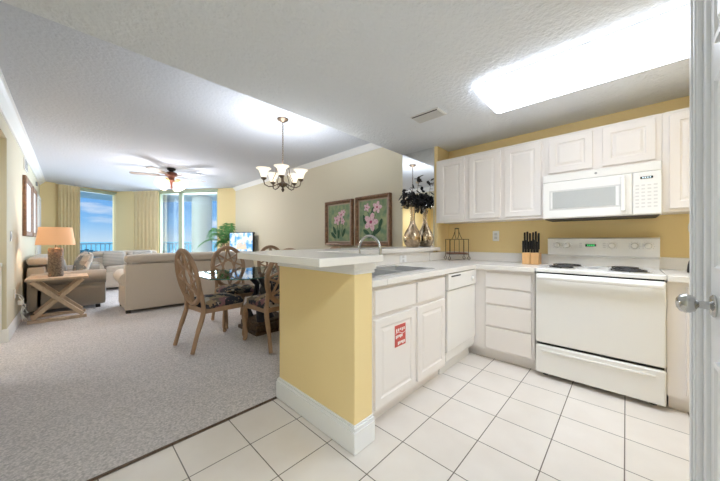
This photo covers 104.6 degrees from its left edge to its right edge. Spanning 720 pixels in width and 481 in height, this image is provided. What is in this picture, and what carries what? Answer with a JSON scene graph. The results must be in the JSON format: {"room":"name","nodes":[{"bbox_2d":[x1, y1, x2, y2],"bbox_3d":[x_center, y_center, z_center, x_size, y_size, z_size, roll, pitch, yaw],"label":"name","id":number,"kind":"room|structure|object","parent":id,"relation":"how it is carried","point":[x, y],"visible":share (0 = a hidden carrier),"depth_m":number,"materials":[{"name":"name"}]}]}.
{"room":"open-plan kitchen","nodes":[
{"label":"open-plan kitchen","id":0,"kind":"room"},
{"bbox_2d":[0,112,39,329],"bbox_3d":[-3.559,-0.135,2.645,11.400,2.570,0.120,0,0,44],"label":"wall","id":1,"kind":"structure","parent":0,"point":[14,254],"depth_m":3.46,"materials":[{"name":"beige paint"}]},
{"bbox_2d":[0,329,8,342],"bbox_3d":[-4.021,1.073,3.091,0.016,0.147,0.146,0,0,44],"label":"baseboard","id":2,"kind":"structure","parent":1,"relation":"attached to","point":[4,335],"depth_m":3.12,"materials":[{"name":"white paint"}]},
{"bbox_2d":[7,301,26,340],"bbox_3d":[-5.319,1.073,4.422,3.700,0.147,0.016,0,0,44],"label":"baseboard","id":3,"kind":"structure","parent":1,"relation":"attached to","point":[12,327],"depth_m":3.56,"materials":[{"name":"white paint"}]},
{"bbox_2d":[0,68,45,184],"bbox_3d":[-4.723,-1.369,3.909,7.890,0.102,0.097,0,0,44],"label":"trim","id":4,"kind":"structure","parent":1,"relation":"attached to","point":[8,109],"depth_m":3.34,"materials":[{"name":"white paint"}]},
{"bbox_2d":[24,157,27,172],"bbox_3d":[-5.317,-1.200,4.424,0.400,0.180,0.018,0,0,44],"label":"air vent","id":5,"kind":"object","parent":1,"relation":"in","point":[25,160],"visible":1,"depth_m":4.38,"materials":[{"name":"white metal"}]},
{"bbox_2d":[22,175,32,236],"bbox_3d":[-5.417,-0.530,4.536,1.000,0.920,0.042,0,0,44],"label":"framed art","id":6,"kind":"object","parent":1,"relation":"attached to","point":[27,186],"visible":1,"depth_m":4.43,"materials":[{"name":"brown wood"}]},
{"bbox_2d":[27,184,30,231],"bbox_3d":[-5.417,-0.530,4.536,0.840,0.760,0.002,0,0,44],"label":"print","id":7,"kind":"object","parent":6,"relation":"attached to","point":[28,185],"depth_m":4.59,"materials":[{"name":"white paper"}]},
{"bbox_2d":[32,186,36,236],"bbox_3d":[-6.201,-0.530,5.286,0.830,0.920,0.042,0,0,44],"label":"framed art","id":8,"kind":"object","parent":1,"relation":"attached to","point":[34,189],"visible":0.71,"depth_m":5.36,"materials":[{"name":"brown wood"}]},
{"bbox_2d":[34,193,34,232],"bbox_3d":[-6.201,-0.530,5.286,0.670,0.760,0.002,0,0,44],"label":"print","id":9,"kind":"object","parent":8,"relation":"attached to","point":[34,193],"depth_m":5.36,"materials":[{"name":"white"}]},
{"bbox_2d":[35,193,40,254],"bbox_3d":[-7.008,0.090,6.056,0.960,2.120,0.039,0,0,44],"label":"door","id":10,"kind":"structure","parent":1,"relation":"in","point":[37,247],"depth_m":5.97,"materials":[{"name":"white paint"}]},
{"bbox_3d":[-4.468,0.690,3.604,0.070,0.115,0.009,0,0,44],"label":"wall outlet","id":11,"kind":"object","parent":1,"relation":"attached to","visible":0},
{"bbox_2d":[16,293,28,320],"bbox_3d":[-4.514,0.894,3.721,0.070,0.418,0.248,0,0,-36],"label":"power cord","id":12,"kind":"object","parent":11,"relation":"hanging from","point":[20,302],"visible":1,"depth_m":3.73,"materials":[{"name":"white plastic"}]},
{"bbox_2d":[40,182,115,253],"bbox_3d":[-7.408,-0.135,7.388,0.140,2.570,1.627,0,0,18],"label":"wall","id":13,"kind":"structure","parent":0,"point":[48,190],"depth_m":6.77,"materials":[{"name":"yellow paint"}]},
{"bbox_2d":[80,187,116,194],"bbox_3d":[-7.269,-0.122,7.711,0.140,2.545,0.966,0,0,18],"label":"window","id":14,"kind":"structure","parent":13,"relation":"in","point":[81,189],"depth_m":7.67,"materials":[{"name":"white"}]},
{"bbox_2d":[0,287,279,480],"bbox_3d":[-4.464,1.198,4.480,8.955,0.104,6.300,0,0,44],"label":"floor","id":15,"kind":"structure","parent":0,"point":[82,398],"depth_m":2.23,"materials":[{"name":"beige carpet"}]},
{"bbox_2d":[24,273,88,324],"bbox_3d":[-4.494,0.838,4.148,0.530,0.616,0.620,0,0,44],"label":"side table","id":16,"kind":"object","parent":15,"relation":"on","point":[36,281],"visible":1,"depth_m":4.07,"materials":[{"name":"brown wood"}]},
{"bbox_2d":[35,227,75,276],"bbox_3d":[-4.519,0.167,4.130,0.410,0.724,0.410,0,0,44],"label":"table lamp","id":17,"kind":"object","parent":16,"relation":"on","point":[55,236],"visible":1,"depth_m":4.06,"materials":[{"name":"fabric"}]},
{"bbox_2d":[26,254,105,314],"bbox_3d":[-5.340,0.699,5.094,1.790,0.893,0.902,0,0,44],"label":"sofa","id":18,"kind":"object","parent":15,"relation":"on","point":[92,290],"visible":0.53,"depth_m":4.54,"materials":[{"name":"grey fabric"}]},
{"bbox_2d":[44,263,66,271],"bbox_3d":[-5.226,0.490,4.765,0.610,0.405,0.273,0,0,44],"label":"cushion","id":19,"kind":"object","parent":18,"relation":"on","point":[46,266],"depth_m":4.51,"materials":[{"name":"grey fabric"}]},
{"bbox_2d":[72,252,93,270],"bbox_3d":[-4.875,0.410,4.886,0.419,0.406,0.230,0,0,32],"label":"throw pillow","id":20,"kind":"object","parent":18,"relation":"on","point":[84,260],"visible":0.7,"depth_m":4.79,"materials":[{"name":"beige fabric"}]},
{"bbox_2d":[92,250,155,287],"bbox_3d":[-5.798,0.699,6.932,0.842,0.893,1.410,0,0,44],"label":"sofa","id":21,"kind":"object","parent":15,"relation":"on","point":[111,282],"visible":0.15,"depth_m":6.50,"materials":[{"name":"beige fabric"}]},
{"bbox_2d":[102,251,123,266],"bbox_3d":[-5.838,0.430,6.583,0.223,0.368,0.379,0,0,44],"label":"throw pillow","id":22,"kind":"object","parent":21,"relation":"on","point":[110,258],"visible":0.87,"depth_m":6.51,"materials":[{"name":"beige fabric"}]},
{"bbox_2d":[104,264,124,272],"bbox_3d":[-5.880,0.680,6.713,0.540,0.199,0.420,0,0,44],"label":"seat cushion","id":23,"kind":"object","parent":21,"relation":"on","point":[109,269],"depth_m":6.48,"materials":[{"name":"beige fabric"}]},
{"bbox_2d":[132,250,151,263],"bbox_3d":[-5.465,0.430,6.974,0.223,0.368,0.379,0,0,44],"label":"throw pillow","id":24,"kind":"object","parent":21,"relation":"on","point":[136,251],"visible":0.34,"depth_m":6.89,"materials":[{"name":"beige fabric"}]},
{"bbox_2d":[113,251,254,313],"bbox_3d":[-3.243,0.679,5.346,0.922,0.933,2.190,0,0,44],"label":"sofa","id":25,"kind":"object","parent":15,"relation":"on","point":[151,282],"visible":0.55,"depth_m":4.60,"materials":[{"name":"beige fabric"}]},
{"bbox_2d":[173,248,247,354],"bbox_3d":[-1.676,0.610,3.114,0.518,1.063,0.626,0,0,36],"label":"dining chair","id":26,"kind":"object","parent":15,"relation":"on","point":[215,302],"visible":0.95,"depth_m":2.96,"materials":[{"name":"brown wood"}]},
{"bbox_2d":[198,223,235,250],"bbox_3d":[-3.480,0.359,6.910,0.895,1.575,0.993,0,0,44],"label":"potted palm","id":27,"kind":"object","parent":15,"relation":"on","point":[226,236],"visible":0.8,"depth_m":6.93,"materials":[{"name":"green plant"}]},
{"bbox_2d":[210,246,259,328],"bbox_3d":[-1.766,0.610,3.932,0.626,1.063,0.518,0,0,44],"label":"dining chair","id":28,"kind":"object","parent":15,"relation":"on","point":[244,290],"visible":0.61,"depth_m":3.94,"materials":[{"name":"brown wood"}]},
{"bbox_2d":[193,266,279,336],"bbox_3d":[-1.226,0.767,3.665,1.172,0.755,1.612,0,0,44],"label":"dining table","id":29,"kind":"object","parent":15,"relation":"on","point":[256,326],"visible":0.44,"depth_m":3.48,"materials":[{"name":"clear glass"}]},
{"bbox_2d":[241,248,295,352],"bbox_3d":[-0.958,0.610,3.145,0.626,1.063,0.518,0,0,44],"label":"dining chair","id":30,"kind":"object","parent":15,"relation":"on","point":[268,302],"visible":0.44,"depth_m":2.92,"materials":[{"name":"brown wood"}]},
{"bbox_2d":[257,245,279,292],"bbox_3d":[-1.359,0.610,4.573,0.518,1.063,0.626,0,0,-41],"label":"dining chair","id":31,"kind":"object","parent":15,"relation":"on","point":[269,247],"visible":0.12,"depth_m":4.69,"materials":[{"name":"brown wood"}]},
{"bbox_3d":[-2.949,0.738,6.783,0.600,0.816,0.376,0,0,44],"label":"media console","id":32,"kind":"object","parent":15,"relation":"on","visible":0},
{"bbox_2d":[230,232,254,251],"bbox_3d":[-2.842,0.065,6.670,0.780,0.529,0.170,0,0,25],"label":"television","id":33,"kind":"object","parent":32,"relation":"on","point":[242,241],"visible":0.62,"depth_m":6.61,"materials":[{"name":"black plastic"}]},
{"bbox_2d":[80,191,216,201],"bbox_3d":[-5.191,-1.475,6.408,9.281,0.250,6.230,0,0,9],"label":"ceiling","id":34,"kind":"structure","parent":0,"point":[174,197],"depth_m":8.53,"materials":[{"name":"grey"}]},
{"bbox_2d":[116,188,235,250],"bbox_3d":[-5.222,-0.135,7.865,3.784,2.570,0.140,0,0,9],"label":"wall","id":35,"kind":"structure","parent":0,"point":[226,197],"depth_m":8.00,"materials":[{"name":"yellow paint"}]},
{"bbox_2d":[158,189,217,252],"bbox_3d":[-4.799,-0.128,7.769,1.890,2.555,0.140,0,0,9],"label":"window","id":36,"kind":"structure","parent":35,"relation":"in","point":[164,196],"depth_m":7.90,"materials":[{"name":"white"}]},
{"bbox_2d":[0,1,369,191],"bbox_3d":[-4.638,-1.485,4.715,8.879,0.130,6.400,0,0,44],"label":"ceiling","id":37,"kind":"structure","parent":0,"point":[93,112],"depth_m":3.32,"materials":[{"name":"white paint"}]},
{"bbox_2d":[129,167,205,191],"bbox_3d":[-3.735,-1.204,5.520,1.263,0.430,1.279,0,0,44],"label":"ceiling fan","id":38,"kind":"object","parent":37,"relation":"hanging from","point":[162,183],"visible":1,"depth_m":5.40,"materials":[{"name":"black"}]},
{"bbox_2d":[256,117,307,191],"bbox_3d":[-0.917,-0.992,3.262,0.559,0.854,0.574,0,0,44],"label":"chandelier","id":39,"kind":"object","parent":37,"relation":"hanging from","point":[299,175],"visible":1,"depth_m":3.21,"materials":[{"name":"white glass"}]},
{"bbox_3d":[-7.367,-1.403,7.053,0.241,0.018,0.483,0,0,44],"label":"track","id":40,"kind":"object","parent":37,"relation":"attached to","visible":0},
{"bbox_2d":[58,184,79,264],"bbox_3d":[-7.368,-0.133,7.054,0.063,2.525,0.426,0,0,18],"label":"curtain","id":41,"kind":"object","parent":40,"relation":"hanging from","point":[68,196],"visible":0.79,"depth_m":7.07,"materials":[{"name":"beige fabric"}]},
{"bbox_3d":[-6.038,-1.403,7.844,0.734,0.018,0.521,0,0,44],"label":"track","id":42,"kind":"object","parent":37,"relation":"attached to","visible":0},
{"bbox_2d":[134,191,158,252],"bbox_3d":[-6.038,-0.133,7.844,0.783,2.525,0.063,0,0,8],"label":"curtain","id":43,"kind":"object","parent":42,"relation":"hanging from","point":[146,215],"visible":0.73,"depth_m":7.84,"materials":[{"name":"beige fabric"}]},
{"bbox_2d":[192,196,211,251],"bbox_3d":[-4.893,-0.090,8.614,0.560,2.518,0.560,0,0,44],"label":"column","id":44,"kind":"structure","parent":0,"point":[201,205],"depth_m":8.38,"materials":[{"name":"grey"}]},
{"bbox_2d":[236,147,405,279],"bbox_3d":[-1.156,-0.135,5.605,6.019,2.570,0.300,0,0,44],"label":"wall","id":45,"kind":"structure","parent":0,"point":[295,219],"depth_m":5.09,"materials":[{"name":"beige paint"}]},
{"bbox_2d":[233,143,381,190],"bbox_3d":[-1.418,-1.377,5.598,5.450,0.085,0.072,0,0,44],"label":"trim","id":46,"kind":"structure","parent":45,"relation":"attached to","point":[368,147],"depth_m":4.79,"materials":[{"name":"white paint"}]},
{"bbox_2d":[325,199,353,245],"bbox_3d":[-0.353,-0.287,4.585,0.655,0.735,0.062,0,0,44],"label":"framed painting","id":47,"kind":"object","parent":45,"relation":"attached to","point":[339,215],"visible":1,"depth_m":4.56,"materials":[{"name":"brown wood"}]},
{"bbox_2d":[355,192,391,245],"bbox_3d":[0.181,-0.292,4.073,0.670,0.740,0.062,0,0,44],"label":"framed painting","id":48,"kind":"object","parent":45,"relation":"attached to","point":[373,213],"visible":0.94,"depth_m":4.05,"materials":[{"name":"brown wood"}]},
{"bbox_2d":[403,147,433,246],"bbox_3d":[0.742,-0.534,3.576,0.468,1.227,0.006,0,0,44],"label":"wall mirror","id":49,"kind":"object","parent":45,"relation":"attached to","point":[418,163],"visible":0.71,"depth_m":3.52,"materials":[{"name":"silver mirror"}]},
{"bbox_2d":[0,0,688,154],"bbox_3d":[0.788,-1.350,1.308,3.670,0.400,4.220,0,0,44],"label":"ceiling","id":50,"kind":"structure","parent":0,"point":[361,69],"depth_m":1.70,"materials":[{"name":"white paint"}]},
{"bbox_2d":[410,107,446,122],"bbox_3d":[0.626,-1.141,2.549,0.280,0.017,0.170,0,0,44],"label":"ceiling vent","id":51,"kind":"object","parent":50,"relation":"in","point":[434,113],"visible":1,"depth_m":2.52,"materials":[{"name":"white metal"}]},
{"bbox_2d":[475,4,688,112],"bbox_3d":[1.455,-1.117,1.791,1.235,0.064,0.500,0,0,44],"label":"ceiling light","id":52,"kind":"object","parent":50,"relation":"attached to","point":[662,39],"visible":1,"depth_m":1.71,"materials":[{"name":"white plastic"}]},
{"bbox_2d":[280,251,435,424],"bbox_3d":[0.393,0.636,2.506,0.778,1.028,2.035,0,0,44],"label":"wall","id":53,"kind":"structure","parent":0,"point":[326,317],"depth_m":1.65,"materials":[{"name":"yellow paint"}]},
{"bbox_2d":[276,376,374,455],"bbox_3d":[0.380,1.073,2.493,0.814,0.146,2.033,0,0,44],"label":"baseboard","id":54,"kind":"structure","parent":53,"relation":"attached to","point":[354,438],"depth_m":1.62,"materials":[{"name":"white paint"}]},
{"bbox_2d":[278,263,375,274],"bbox_3d":[-0.263,0.153,1.823,0.820,0.064,0.180,0,0,44],"label":"trim","id":55,"kind":"structure","parent":53,"relation":"attached to","point":[355,269],"depth_m":1.56,"materials":[{"name":"white paint"}]},
{"bbox_2d":[237,247,439,267],"bbox_3d":[0.213,0.100,2.461,1.145,0.040,2.330,0,0,44],"label":"countertop","id":56,"kind":"structure","parent":53,"relation":"on","point":[319,258],"depth_m":1.59,"materials":[{"name":"white laminate"}]},
{"bbox_2d":[403,207,421,246],"bbox_3d":[0.652,-0.167,3.452,0.224,0.490,0.224,0,0,44],"label":"vase","id":57,"kind":"object","parent":56,"relation":"on","point":[412,237],"visible":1,"depth_m":3.38,"materials":[{"name":"gold glass"}]},
{"bbox_2d":[399,175,427,212],"bbox_3d":[0.648,-0.548,3.457,0.365,0.496,0.288,0,0,44],"label":"bouquet","id":58,"kind":"object","parent":57,"relation":"in","point":[414,198],"visible":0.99,"depth_m":3.42,"materials":[{"name":"black plant"}]},
{"bbox_2d":[400,255,405,262],"bbox_3d":[0.445,0.188,2.862,0.008,0.075,0.115,0,0,44],"label":"wall outlet","id":59,"kind":"object","parent":53,"relation":"attached to","point":[402,257],"visible":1,"depth_m":2.85,"materials":[{"name":"white paint"}]},
{"bbox_2d":[376,251,432,265],"bbox_3d":[0.254,0.179,2.681,0.017,0.114,1.775,0,0,44],"label":"backsplash","id":60,"kind":"structure","parent":53,"relation":"attached to","point":[389,258],"depth_m":2.91,"materials":[{"name":"white laminate"}]},
{"bbox_2d":[429,251,448,260],"bbox_3d":[0.980,0.187,3.409,0.018,0.098,0.480,0,0,44],"label":"backsplash","id":61,"kind":"structure","parent":53,"relation":"attached to","point":[432,255],"depth_m":3.35,"materials":[{"name":"white laminate"}]},
{"bbox_2d":[94,352,688,480],"bbox_3d":[0.905,1.200,1.196,3.345,0.100,4.220,0,0,44],"label":"floor","id":62,"kind":"structure","parent":0,"point":[484,418],"depth_m":1.60,"materials":[{"name":"tile"}]},
{"bbox_2d":[87,396,276,480],"bbox_3d":[-1.143,1.145,1.478,0.017,0.007,1.535,0,0,44],"label":"trim","id":63,"kind":"structure","parent":62,"relation":"on","point":[275,397],"depth_m":1.57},
{"bbox_2d":[372,274,444,419],"bbox_3d":[0.188,0.714,2.172,0.577,0.873,0.967,0,0,44],"label":"base cabinet","id":64,"kind":"object","parent":62,"relation":"on","point":[408,317],"visible":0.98,"depth_m":1.90,"materials":[{"name":"white paint"}]},
{"bbox_2d":[438,269,475,374],"bbox_3d":[0.746,0.714,2.736,0.594,0.873,0.605,0,0,44],"label":"dishwasher","id":65,"kind":"object","parent":62,"relation":"on","point":[459,286],"visible":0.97,"depth_m":2.50,"materials":[{"name":"white metal"}]},
{"bbox_2d":[469,269,536,369],"bbox_3d":[1.329,0.714,3.002,1.080,0.873,0.615,0,0,44],"label":"base cabinet","id":66,"kind":"object","parent":62,"relation":"on","point":[505,301],"visible":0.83,"depth_m":2.56,"materials":[{"name":"white paint"}]},
{"bbox_2d":[372,251,548,287],"bbox_3d":[0.783,0.199,2.443,1.112,0.154,2.182,0,0,44],"label":"countertop","id":67,"kind":"structure","parent":66,"relation":"on","point":[430,259],"depth_m":2.73,"materials":[{"name":"white laminate"}]},
{"bbox_2d":[358,235,381,254],"bbox_3d":[0.092,0.094,2.283,0.268,0.283,0.121,0,0,44],"label":"faucet","id":68,"kind":"object","parent":67,"relation":"on","point":[366,236],"visible":0.63,"depth_m":2.23,"materials":[{"name":"grey metal"}]},
{"bbox_2d":[372,265,433,276],"bbox_3d":[0.203,0.315,2.201,0.430,0.170,0.770,0,0,44],"label":"sink","id":69,"kind":"object","parent":67,"relation":"in","point":[379,271],"visible":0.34,"depth_m":2.29,"materials":[{"name":"silver metal"}]},
{"bbox_2d":[444,228,469,259],"bbox_3d":[1.157,0.043,3.321,0.266,0.380,0.157,0,0,0],"label":"wire rack","id":70,"kind":"object","parent":67,"relation":"on","point":[449,252],"visible":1,"depth_m":3.25,"materials":[{"name":"brown metal"}]},
{"bbox_2d":[446,252,467,253],"bbox_3d":[1.157,0.148,3.321,0.212,0.012,0.142,0,0,0],"label":"tray","id":71,"kind":"object","parent":70,"relation":"on","point":[446,252],"depth_m":3.29,"materials":[{"name":"brown"}]},
{"bbox_2d":[522,252,540,264],"bbox_3d":[1.722,0.178,2.788,0.143,0.116,0.130,0,0,44],"label":"knife block","id":72,"kind":"object","parent":67,"relation":"on","point":[533,258],"visible":0.98,"depth_m":2.74,"materials":[{"name":"brown wood"}]},
{"bbox_2d":[527,242,529,252],"bbox_3d":[1.681,0.065,2.772,0.016,0.110,0.022,0,0,44],"label":"knife","id":73,"kind":"object","parent":72,"relation":"in","point":[528,243],"visible":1,"depth_m":2.77,"materials":[{"name":"black plastic"}]},
{"bbox_2d":[533,240,535,252],"bbox_3d":[1.718,0.057,2.737,0.016,0.126,0.022,0,0,44],"label":"knife","id":74,"kind":"object","parent":72,"relation":"in","point":[534,241],"visible":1,"depth_m":2.73,"materials":[{"name":"black plastic"}]},
{"bbox_2d":[538,233,539,252],"bbox_3d":[1.776,0.023,2.764,0.016,0.196,0.022,0,0,44],"label":"knife","id":75,"kind":"object","parent":72,"relation":"in","point":[538,233],"visible":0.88,"depth_m":2.76,"materials":[{"name":"black plastic"}]},
{"bbox_2d":[536,237,666,405],"bbox_3d":[1.976,0.562,2.328,0.760,1.175,0.687,0,0,44],"label":"electric range","id":76,"kind":"object","parent":62,"relation":"on","point":[601,303],"visible":1,"depth_m":2.12,"materials":[{"name":"white metal"}]},
{"bbox_2d":[536,273,666,367],"bbox_3d":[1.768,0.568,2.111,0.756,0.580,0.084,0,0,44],"label":"oven","id":77,"kind":"object","parent":76,"relation":"in","point":[623,319],"depth_m":2.06,"materials":[{"name":"white metal"}]},
{"bbox_2d":[536,264,666,279],"bbox_3d":[1.993,0.250,2.346,0.760,0.032,0.623,0,0,44],"label":"cooktop","id":78,"kind":"object","parent":76,"relation":"in","point":[597,271],"depth_m":2.18,"materials":[{"name":"white metal"}]},
{"bbox_2d":[666,280,688,411],"bbox_3d":[2.429,0.714,1.949,0.414,0.873,0.615,0,0,44],"label":"base cabinet","id":79,"kind":"object","parent":62,"relation":"on","point":[677,369],"visible":0.37,"depth_m":1.85,"materials":[{"name":"white paint"}]},
{"bbox_2d":[659,257,688,282],"bbox_3d":[2.424,0.207,1.942,0.417,0.138,0.638,0,0,44],"label":"countertop","id":80,"kind":"structure","parent":79,"relation":"on","point":[675,269],"depth_m":2.21,"materials":[{"name":"white laminate"}]},
{"bbox_2d":[434,146,448,251],"bbox_3d":[1.075,0.000,3.553,0.040,2.300,0.420,0,0,44],"label":"wall","id":81,"kind":"structure","parent":0,"point":[441,231],"depth_m":3.42,"materials":[{"name":"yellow paint"}]},
{"bbox_2d":[449,96,688,258],"bbox_3d":[2.060,0.000,2.818,2.400,2.300,0.120,0,0,44],"label":"wall","id":82,"kind":"structure","parent":0,"point":[672,230],"depth_m":2.72,"materials":[{"name":"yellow paint"}]},
{"bbox_2d":[436,139,543,223],"bbox_3d":[1.429,-0.584,3.095,1.102,0.743,0.348,0,0,44],"label":"upper cabinet","id":83,"kind":"object","parent":82,"relation":"attached to","point":[504,184],"visible":0.97,"depth_m":2.90,"materials":[{"name":"white paint"}]},
{"bbox_2d":[493,231,498,240],"bbox_3d":[1.565,-0.052,3.202,0.070,0.115,0.008,0,0,44],"label":"wall outlet","id":84,"kind":"object","parent":82,"relation":"attached to","point":[495,233],"visible":1,"depth_m":3.20,"materials":[{"name":"white paint"}]},
{"bbox_2d":[450,251,548,263],"bbox_3d":[1.546,0.187,3.212,1.072,0.098,0.018,0,0,44],"label":"backsplash","id":85,"kind":"structure","parent":82,"relation":"attached to","point":[486,256],"depth_m":3.19,"materials":[{"name":"white laminate"}]},
{"bbox_2d":[544,113,661,175],"bbox_3d":[2.099,-0.773,2.454,0.748,0.363,0.348,0,0,44],"label":"upper cabinet","id":86,"kind":"object","parent":82,"relation":"attached to","point":[639,140],"visible":0.96,"depth_m":2.29,"materials":[{"name":"white paint"}]},
{"bbox_2d":[543,161,661,221],"bbox_3d":[2.066,-0.389,2.419,0.744,0.404,0.442,0,0,44],"label":"microwave","id":87,"kind":"object","parent":86,"relation":"attached to","point":[633,191],"visible":1,"depth_m":2.25,"materials":[{"name":"white plastic"}]},
{"bbox_2d":[545,214,658,221],"bbox_3d":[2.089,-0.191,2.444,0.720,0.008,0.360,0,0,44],"label":"vent hood","id":88,"kind":"object","parent":87,"relation":"attached to","point":[643,216],"depth_m":2.36,"materials":[{"name":"grey metal"}]},
{"bbox_2d":[660,257,688,269],"bbox_3d":[2.638,0.187,2.166,0.417,0.098,0.018,0,0,44],"label":"backsplash","id":89,"kind":"structure","parent":82,"relation":"attached to","point":[672,263],"depth_m":2.25,"materials":[{"name":"white laminate"}]},
{"bbox_2d":[661,107,688,214],"bbox_3d":[2.522,-0.584,2.049,0.419,0.743,0.348,0,0,44],"label":"upper cabinet","id":90,"kind":"object","parent":82,"relation":"attached to","point":[675,124],"visible":0.52,"depth_m":2.03,"materials":[{"name":"white paint"}]},
{"bbox_3d":[-5.770,1.260,7.116,7.689,0.180,10.204,0,0,44],"label":"floor","id":91,"kind":"structure","parent":0,"visible":0},
{"bbox_2d":[80,249,95,257],"bbox_3d":[-7.813,0.710,8.069,0.545,0.919,0.620,0,0,27],"label":"balcony chair","id":92,"kind":"object","parent":91,"relation":"on","point":[87,250],"visible":0.19,"depth_m":8.21,"materials":[{"name":"blue plastic"}]},
{"bbox_2d":[80,243,112,250],"bbox_3d":[-8.942,0.629,7.968,0.051,1.079,4.155,0,0,18],"label":"balcony railing","id":93,"kind":"object","parent":91,"relation":"on","point":[80,243],"visible":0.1,"depth_m":9.04,"materials":[{"name":"metal"}]},
{"bbox_2d":[167,243,216,252],"bbox_3d":[-5.069,0.629,9.484,6.376,1.079,0.052,0,0,9],"label":"balcony railing","id":94,"kind":"object","parent":91,"relation":"on","point":[167,243],"visible":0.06,"depth_m":9.64,"materials":[{"name":"white metal"}]},
{"bbox_3d":[1.242,0.000,0.223,1.113,2.300,1.160,0,0,44],"label":"wall","id":95,"kind":"structure","parent":0,"visible":0},
{"bbox_2d":[675,0,719,480],"bbox_3d":[0.811,0.124,0.599,0.120,2.028,0.788,0,0,44],"label":"door","id":96,"kind":"structure","parent":95,"relation":"in","point":[686,303],"depth_m":0.81,"materials":[{"name":"white paint"}]},
{"bbox_2d":[689,0,710,480],"bbox_3d":[0.900,0.001,0.601,0.144,2.299,1.112,0,0,44],"label":"trim","id":97,"kind":"structure","parent":95,"relation":"attached to","point":[699,10],"depth_m":0.91,"materials":[{"name":"white paint"}]},
{"label":"outside","id":98,"kind":"structure","parent":0,"visible":0},
{"bbox_2d":[80,242,216,257],"bbox_3d":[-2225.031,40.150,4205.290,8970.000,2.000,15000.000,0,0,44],"label":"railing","id":99,"kind":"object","parent":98,"point":[83,245],"depth_m":1814.16,"materials":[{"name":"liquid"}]},
{"bbox_3d":[-4.378,0.000,1.760,1.600,2.300,2.289,0,0,44],"label":"wall","id":100,"kind":"structure","parent":0,"visible":0},
{"bbox_2d":[0,263,1,332],"bbox_3d":[-4.718,0.698,2.356,0.045,0.895,2.080,0,0,44],"label":"trim","id":101,"kind":"structure","parent":100,"relation":"attached to","point":[0,263],"depth_m":3.10,"materials":[{"name":"white paint"}]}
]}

